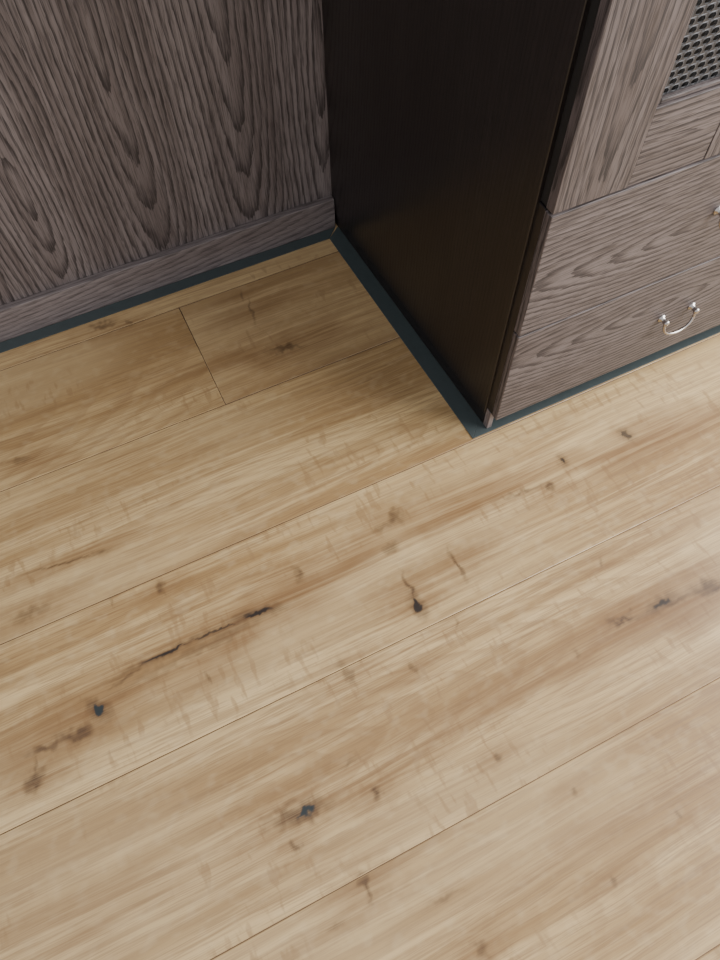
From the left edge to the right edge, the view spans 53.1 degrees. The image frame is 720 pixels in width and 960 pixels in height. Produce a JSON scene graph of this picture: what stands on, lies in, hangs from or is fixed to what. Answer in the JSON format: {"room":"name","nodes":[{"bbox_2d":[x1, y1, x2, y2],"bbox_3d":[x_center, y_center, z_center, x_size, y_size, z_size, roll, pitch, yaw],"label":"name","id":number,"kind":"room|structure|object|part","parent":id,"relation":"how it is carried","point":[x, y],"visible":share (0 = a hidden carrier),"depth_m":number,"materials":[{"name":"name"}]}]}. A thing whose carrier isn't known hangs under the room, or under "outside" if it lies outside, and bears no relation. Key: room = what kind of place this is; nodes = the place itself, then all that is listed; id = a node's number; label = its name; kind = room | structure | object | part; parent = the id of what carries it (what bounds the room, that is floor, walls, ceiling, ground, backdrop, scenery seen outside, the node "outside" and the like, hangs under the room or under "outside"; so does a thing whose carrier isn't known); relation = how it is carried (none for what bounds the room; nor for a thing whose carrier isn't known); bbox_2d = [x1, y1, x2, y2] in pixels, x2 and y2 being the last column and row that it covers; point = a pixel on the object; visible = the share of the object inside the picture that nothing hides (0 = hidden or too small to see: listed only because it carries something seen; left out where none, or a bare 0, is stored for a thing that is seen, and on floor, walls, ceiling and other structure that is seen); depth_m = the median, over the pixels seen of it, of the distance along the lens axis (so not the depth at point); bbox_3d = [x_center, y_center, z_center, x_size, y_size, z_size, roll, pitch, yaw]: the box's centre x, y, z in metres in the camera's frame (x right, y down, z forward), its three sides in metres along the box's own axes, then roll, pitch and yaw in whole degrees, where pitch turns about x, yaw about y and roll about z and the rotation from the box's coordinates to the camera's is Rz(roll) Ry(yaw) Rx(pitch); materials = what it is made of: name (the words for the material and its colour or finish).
{"room":"living room","nodes":[
{"label":"living room","id":0,"kind":"room"},
{"bbox_2d":[0,0,331,305],"bbox_3d":[-0.472,-1.092,0.618,5.527,2.400,0.120,-23,63,-12],"label":"wall","id":1,"kind":"structure","parent":0,"point":[131,130],"depth_m":1.34,"materials":[{"name":"brown wood"}]},
{"bbox_2d":[0,195,334,341],"bbox_3d":[-1.489,-0.018,1.356,3.173,0.080,0.017,-23,63,-12],"label":"baseboard","id":2,"kind":"structure","parent":1,"relation":"attached to","point":[31,313],"depth_m":1.59,"materials":[{"name":"brown wood"}]},
{"bbox_2d":[0,227,719,438],"bbox_3d":[-0.647,-0.030,1.399,4.716,0.002,0.661,-23,63,-12],"label":"trim","id":3,"kind":"structure","parent":1,"relation":"attached to","point":[474,426],"depth_m":1.56,"materials":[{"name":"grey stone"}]},
{"bbox_2d":[483,408,493,427],"bbox_3d":[0.253,-0.122,1.409,0.011,0.052,0.014,-23,63,-12],"label":"base","id":4,"kind":"object","parent":3,"relation":"on","point":[488,419],"visible":0.8,"depth_m":1.41,"materials":[{"name":"brown wood"}]},
{"bbox_2d":[0,223,719,959],"bbox_3d":[0.357,1.093,0.776,5.400,0.030,3.948,-23,63,-12],"label":"floor","id":5,"kind":"structure","parent":0,"point":[298,661],"depth_m":1.22,"materials":[{"name":"brown wood"}]},
{"bbox_2d":[335,213,485,422],"bbox_3d":[0.100,-0.378,1.563,0.019,0.038,0.657,-25,63,-13],"label":"base","id":6,"kind":"object","parent":5,"relation":"on","point":[476,408],"visible":0.33,"depth_m":1.54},
{"bbox_3d":[0.898,-0.437,1.579,1.447,0.052,0.018,-23,63,-12],"label":"toe kick","id":7,"kind":"object","parent":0,"visible":0},
{"bbox_3d":[0.762,-0.940,1.230,1.447,1.049,0.650,-23,63,-12],"label":"carcass","id":8,"kind":"object","parent":7,"relation":"on","visible":0},
{"bbox_2d":[322,0,590,412],"bbox_3d":[0.093,-0.656,1.066,0.022,1.099,0.657,-25,63,-13],"label":"panel","id":9,"kind":"object","parent":8,"relation":"attached to","point":[445,116],"visible":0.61,"depth_m":1.15,"materials":[{"name":"black wood"}]},
{"bbox_2d":[541,0,719,205],"bbox_3d":[0.907,-0.802,0.857,1.477,0.599,0.022,-23,63,-12],"label":"door reveal","id":10,"kind":"structure","parent":9,"relation":"attached to","point":[594,6],"depth_m":0.84,"materials":[{"name":"black wood"}]},
{"bbox_2d":[546,0,719,213],"bbox_3d":[0.414,-0.573,0.732,0.369,0.596,0.016,-23,63,-12],"label":"door","id":11,"kind":"structure","parent":10,"relation":"attached to","point":[715,3],"depth_m":0.83,"materials":[{"name":"brown wood"}]},
{"bbox_3d":[0.302,-0.525,0.706,0.120,0.596,0.016,-23,63,-12],"label":"door stile","id":12,"kind":"part","parent":11,"relation":"part of","materials":[{"name":"brown wood"}]},
{"bbox_2d":[628,84,719,185],"bbox_3d":[0.416,-0.455,0.943,0.128,0.113,0.015,-23,63,-12],"label":"rail","id":13,"kind":"object","parent":11,"relation":"attached to","point":[681,131],"depth_m":0.94,"materials":[{"name":"brown wood"}]},
{"bbox_2d":[658,0,697,104],"bbox_3d":[0.358,-0.552,0.720,0.007,0.370,0.011,-23,63,-12],"label":"bead","id":14,"kind":"object","parent":11,"relation":"attached to","point":[697,0],"visible":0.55,"depth_m":0.82,"materials":[{"name":"brown wood"}]},
{"bbox_2d":[659,75,719,103],"bbox_3d":[0.414,-0.486,0.891,0.113,0.007,0.011,-23,63,-12],"label":"bead","id":15,"kind":"object","parent":11,"relation":"attached to","point":[691,89],"visible":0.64,"depth_m":0.89,"materials":[{"name":"brown wood"}]},
{"bbox_2d":[663,0,719,94],"bbox_3d":[0.412,-0.574,0.736,0.142,0.350,0.002,-23,63,-12],"label":"grille","id":16,"kind":"object","parent":11,"relation":"attached to","point":[702,4],"depth_m":0.85,"materials":[{"name":"grey metal"}]},
{"bbox_3d":[0.526,-0.621,0.757,0.120,0.596,0.016,-23,63,-12],"label":"door stile","id":17,"kind":"part","parent":11,"relation":"part of","materials":[{"name":"brown wood"}]},
{"bbox_2d":[487,154,719,419],"bbox_3d":[0.920,-0.522,1.319,1.484,0.481,0.062,-23,63,-12],"label":"drawer front","id":18,"kind":"object","parent":8,"relation":"attached to","point":[541,208],"depth_m":1.17,"materials":[{"name":"brown wood"}]},
{"bbox_3d":[0.588,-0.320,1.349,0.742,0.238,0.016,-23,63,-12],"label":"drawer front","id":19,"kind":"part","parent":18,"relation":"part of","materials":[{"name":"brown wood"}]},
{"bbox_3d":[0.585,-0.438,1.138,0.742,0.239,0.016,-23,63,-12],"label":"drawer front","id":20,"kind":"part","parent":18,"relation":"part of","materials":[{"name":"brown wood"}]},
{"bbox_3d":[0.597,-0.298,1.353,0.086,0.045,0.023,-23,63,-12],"label":"drawer pull","id":21,"kind":"part","parent":18,"relation":"part of","materials":[{"name":"silver metal"}]},
{"bbox_3d":[0.595,-0.419,1.137,0.086,0.045,0.023,-23,63,-12],"label":"drawer pull","id":22,"kind":"part","parent":18,"relation":"part of","materials":[{"name":"silver metal"}]}
]}

